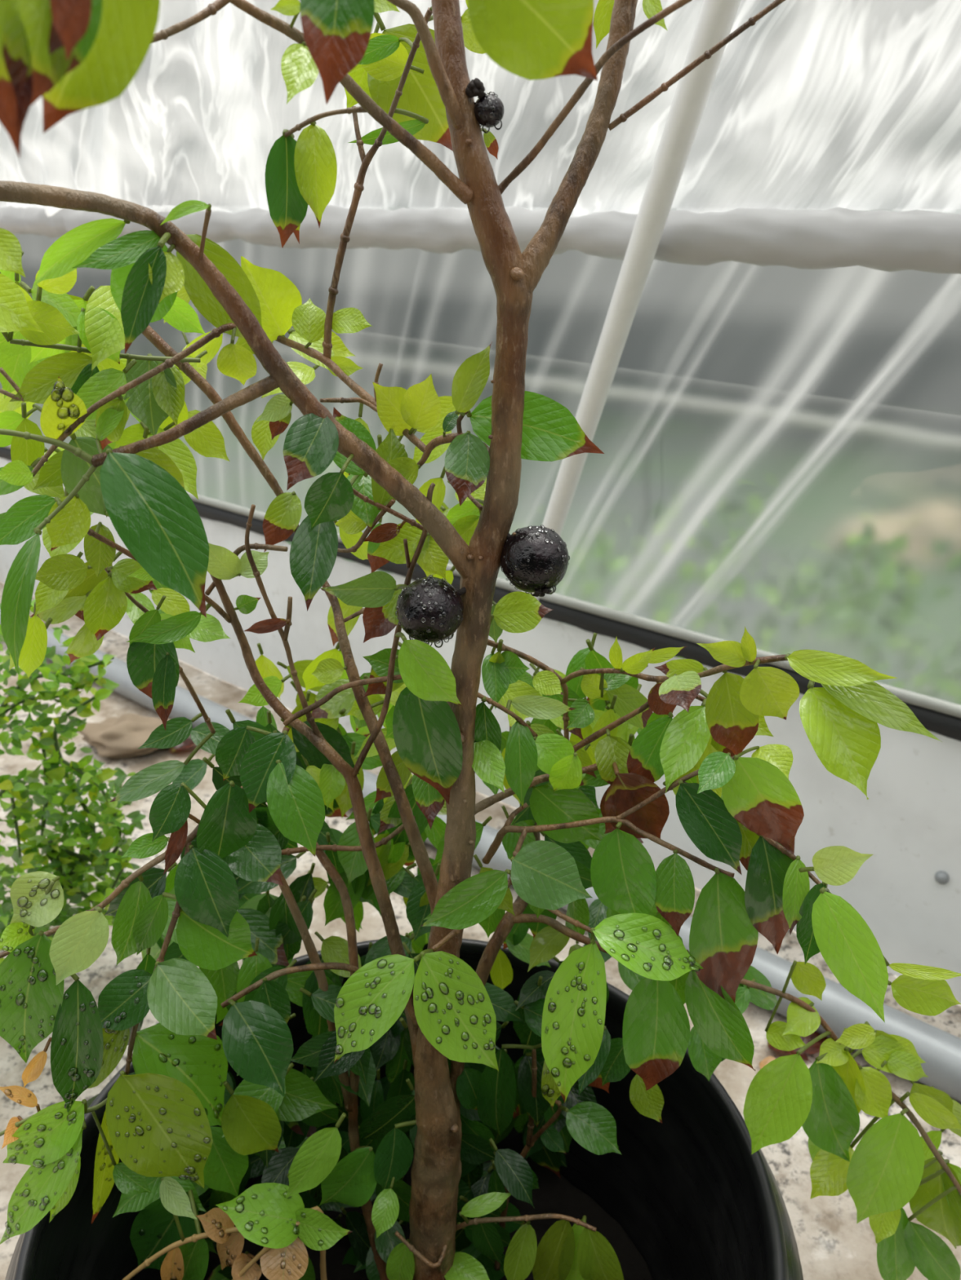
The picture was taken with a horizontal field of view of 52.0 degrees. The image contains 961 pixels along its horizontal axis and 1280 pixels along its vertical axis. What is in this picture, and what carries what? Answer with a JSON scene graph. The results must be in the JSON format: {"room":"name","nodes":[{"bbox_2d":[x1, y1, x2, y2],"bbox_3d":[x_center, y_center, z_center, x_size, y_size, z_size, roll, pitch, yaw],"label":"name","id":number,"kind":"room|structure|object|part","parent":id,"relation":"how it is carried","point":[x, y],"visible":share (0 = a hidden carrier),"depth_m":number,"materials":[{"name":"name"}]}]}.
{"room":"greenhouse","nodes":[
{"label":"greenhouse","id":0,"kind":"room"},
{"bbox_2d":[0,206,960,705],"bbox_3d":[-0.147,-0.286,1.215,5.428,0.455,0.208,18,30,35],"label":"wall","id":1,"kind":"structure","parent":0,"point":[780,445],"depth_m":0.94,"materials":[{"name":"white"}]},
{"bbox_2d":[0,205,124,238],"bbox_3d":[-0.529,-0.543,1.281,0.299,0.038,0.044,18,30,35],"label":"curtain","id":2,"kind":"object","parent":1,"relation":"attached to","point":[31,220],"depth_m":1.30,"materials":[{"name":"white plastic"}]},
{"bbox_2d":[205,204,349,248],"bbox_3d":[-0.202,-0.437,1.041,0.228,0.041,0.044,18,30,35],"label":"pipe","id":3,"kind":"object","parent":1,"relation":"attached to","point":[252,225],"depth_m":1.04,"materials":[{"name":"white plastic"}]},
{"bbox_2d":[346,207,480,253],"bbox_3d":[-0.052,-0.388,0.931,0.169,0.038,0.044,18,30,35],"label":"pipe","id":4,"kind":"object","parent":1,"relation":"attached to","point":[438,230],"depth_m":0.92,"materials":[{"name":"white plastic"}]},
{"bbox_2d":[4,444,960,718],"bbox_3d":[-0.221,-0.155,1.467,4.300,0.013,0.013,18,30,35],"label":"trim","id":5,"kind":"structure","parent":1,"relation":"attached to","point":[907,696],"depth_m":1.16,"materials":[{"name":"grey metal"}]},
{"bbox_2d":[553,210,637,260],"bbox_3d":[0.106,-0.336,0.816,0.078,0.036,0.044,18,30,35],"label":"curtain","id":6,"kind":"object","parent":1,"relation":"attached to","point":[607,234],"depth_m":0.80,"materials":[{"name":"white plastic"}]},
{"bbox_2d":[521,0,741,600],"bbox_3d":[0.109,-0.240,0.869,0.023,0.679,0.495,-6,25,-12],"label":"tube","id":7,"kind":"object","parent":1,"relation":"attached to","point":[716,18],"visible":0.77,"depth_m":0.74,"materials":[{"name":"white metal"}]},
{"bbox_2d":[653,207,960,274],"bbox_3d":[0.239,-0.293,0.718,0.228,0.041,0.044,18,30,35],"label":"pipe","id":8,"kind":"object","parent":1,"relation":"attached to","point":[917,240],"depth_m":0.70,"materials":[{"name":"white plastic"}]},
{"bbox_2d":[0,0,960,217],"bbox_3d":[-0.029,-0.537,0.727,5.424,0.450,0.246,18,30,35],"label":"wall","id":9,"kind":"structure","parent":0,"point":[816,104],"depth_m":0.76,"materials":[{"name":"white plastic"}]},
{"bbox_2d":[0,457,960,1003],"bbox_3d":[-0.215,0.012,1.549,4.300,0.314,0.017,18,30,35],"label":"wall","id":10,"kind":"structure","parent":0,"point":[908,892],"depth_m":1.11,"materials":[{"name":"white plastic"}]},
{"bbox_2d":[0,447,960,741],"bbox_3d":[-0.220,-0.136,1.477,4.300,0.032,0.011,18,30,35],"label":"trim","id":11,"kind":"structure","parent":10,"relation":"attached to","point":[948,726],"depth_m":1.19,"materials":[{"name":"black rubber"}]},
{"bbox_2d":[0,582,960,1279],"bbox_3d":[-1.320,0.620,0.575,6.527,0.001,6.125,0,24,0],"label":"floor","id":12,"kind":"structure","parent":0,"point":[832,1245],"depth_m":1.09,"materials":[{"name":"concrete"}]},
{"bbox_2d":[0,598,146,964],"bbox_3d":[-0.431,0.159,0.951,0.336,0.540,0.266,6,25,13],"label":"bush","id":13,"kind":"object","parent":12,"relation":"on","point":[72,867],"visible":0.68,"depth_m":0.89,"materials":[{"name":"green plant"}]},
{"bbox_3d":[-0.409,0.159,0.837,0.038,0.083,0.004,0,24,0],"label":"stem","id":14,"kind":"part","parent":13,"relation":"part of","materials":[{"name":"green plant"}]},
{"bbox_3d":[-0.443,0.242,0.931,0.057,0.303,0.140,21,31,39],"label":"stem","id":15,"kind":"part","parent":13,"relation":"part of","materials":[{"name":"green plant"}]},
{"bbox_3d":[-0.367,0.052,0.828,0.096,0.035,0.005,-8,25,-17],"label":"stem","id":16,"kind":"part","parent":13,"relation":"part of","materials":[{"name":"green plant"}]},
{"bbox_3d":[-0.357,0.045,0.815,0.111,0.058,0.011,-4,24,-9],"label":"stem","id":17,"kind":"part","parent":13,"relation":"part of","materials":[{"name":"green plant"}]},
{"bbox_3d":[-0.375,0.213,0.905,0.032,0.069,0.005,0,24,0],"label":"stem","id":18,"kind":"part","parent":13,"relation":"part of","materials":[{"name":"green plant"}]},
{"bbox_3d":[-0.373,0.142,0.917,0.056,0.189,0.045,0,24,0],"label":"stem","id":19,"kind":"part","parent":13,"relation":"part of","materials":[{"name":"green plant"}]},
{"bbox_3d":[-0.388,0.242,0.899,0.136,0.075,0.009,-7,25,-16],"label":"stem","id":20,"kind":"part","parent":13,"relation":"part of","materials":[{"name":"green plant"}]},
{"bbox_3d":[-0.363,0.158,0.901,0.074,0.099,0.018,5,24,11],"label":"stem","id":21,"kind":"part","parent":13,"relation":"part of","materials":[{"name":"green plant"}]},
{"bbox_2d":[75,712,170,759],"bbox_3d":[-0.560,0.151,1.564,0.157,0.060,0.096,4,24,8],"label":"stone","id":22,"kind":"object","parent":12,"relation":"on","point":[121,737],"visible":0.81,"depth_m":1.54,"materials":[{"name":"beige stone"}]},
{"bbox_2d":[169,737,194,753],"bbox_3d":[-0.469,0.168,1.566,0.045,0.017,0.043,0,24,0],"label":"fallen leaf","id":23,"kind":"object","parent":12,"relation":"on","point":[188,743],"visible":0.51,"depth_m":1.56,"materials":[{"name":"brown plant"}]},
{"bbox_2d":[4,937,803,1279],"bbox_3d":[-0.038,0.435,0.582,0.415,0.332,0.415,0,24,0],"label":"flower pot","id":24,"kind":"object","parent":12,"relation":"on","point":[688,1189],"visible":0.23,"depth_m":0.59,"materials":[{"name":"black plastic"}]},
{"bbox_2d":[203,1150,653,1279],"bbox_3d":[-0.038,0.435,0.582,0.324,0.014,0.324,0,24,0],"label":"potting soil","id":25,"kind":"object","parent":24,"relation":"in","point":[554,1194],"visible":0.12,"depth_m":0.67,"materials":[{"name":"black soil"}]},
{"bbox_2d":[0,0,960,1279],"bbox_3d":[0.011,0.086,0.481,0.525,0.907,0.382,-6,25,-13],"label":"fruit tree","id":26,"kind":"object","parent":25,"relation":"in","point":[401,1004],"visible":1,"depth_m":0.43,"materials":[{"name":"green plant"}]},
{"bbox_2d":[0,608,960,1102],"bbox_3d":[-0.457,0.123,1.617,3.392,0.055,0.055,18,29,34],"label":"pipe","id":27,"kind":"object","parent":12,"relation":"on","point":[840,1009],"visible":0.16,"depth_m":1.03,"materials":[{"name":"grey plastic"}]},
{"bbox_2d":[759,1056,775,1068],"bbox_3d":[0.289,0.429,0.990,0.020,0.009,0.020,0,24,0],"label":"fallen leaf","id":28,"kind":"object","parent":12,"relation":"on","point":[768,1059],"visible":0.37,"depth_m":0.99,"materials":[{"name":"plant"}]},
{"bbox_2d":[767,1035,810,1062],"bbox_3d":[0.315,0.416,1.009,0.040,0.016,0.035,0,24,0],"label":"fallen leaf","id":29,"kind":"object","parent":12,"relation":"on","point":[803,1056],"visible":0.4,"depth_m":1.00,"materials":[{"name":"brown plant"}]},
{"bbox_2d":[800,1031,827,1053],"bbox_3d":[0.344,0.415,1.013,0.036,0.015,0.034,10,26,21],"label":"fallen leaf","id":30,"kind":"object","parent":12,"relation":"on","point":[815,1048],"visible":0.31,"depth_m":1.01,"materials":[{"name":"brown plant"}]},
{"label":"outside","id":31,"kind":"structure","parent":0,"visible":0},
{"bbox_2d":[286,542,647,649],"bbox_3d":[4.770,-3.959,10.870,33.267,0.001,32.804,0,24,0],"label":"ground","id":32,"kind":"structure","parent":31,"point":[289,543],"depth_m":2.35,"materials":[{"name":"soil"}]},
{"bbox_2d":[428,29,607,207],"bbox_3d":[0.520,-2.438,4.872,22.000,2.100,0.177,18,30,35],"label":"wall","id":33,"kind":"structure","parent":32,"relation":"on","point":[535,126],"depth_m":5.00,"materials":[{"name":"white plastic"}]}
]}

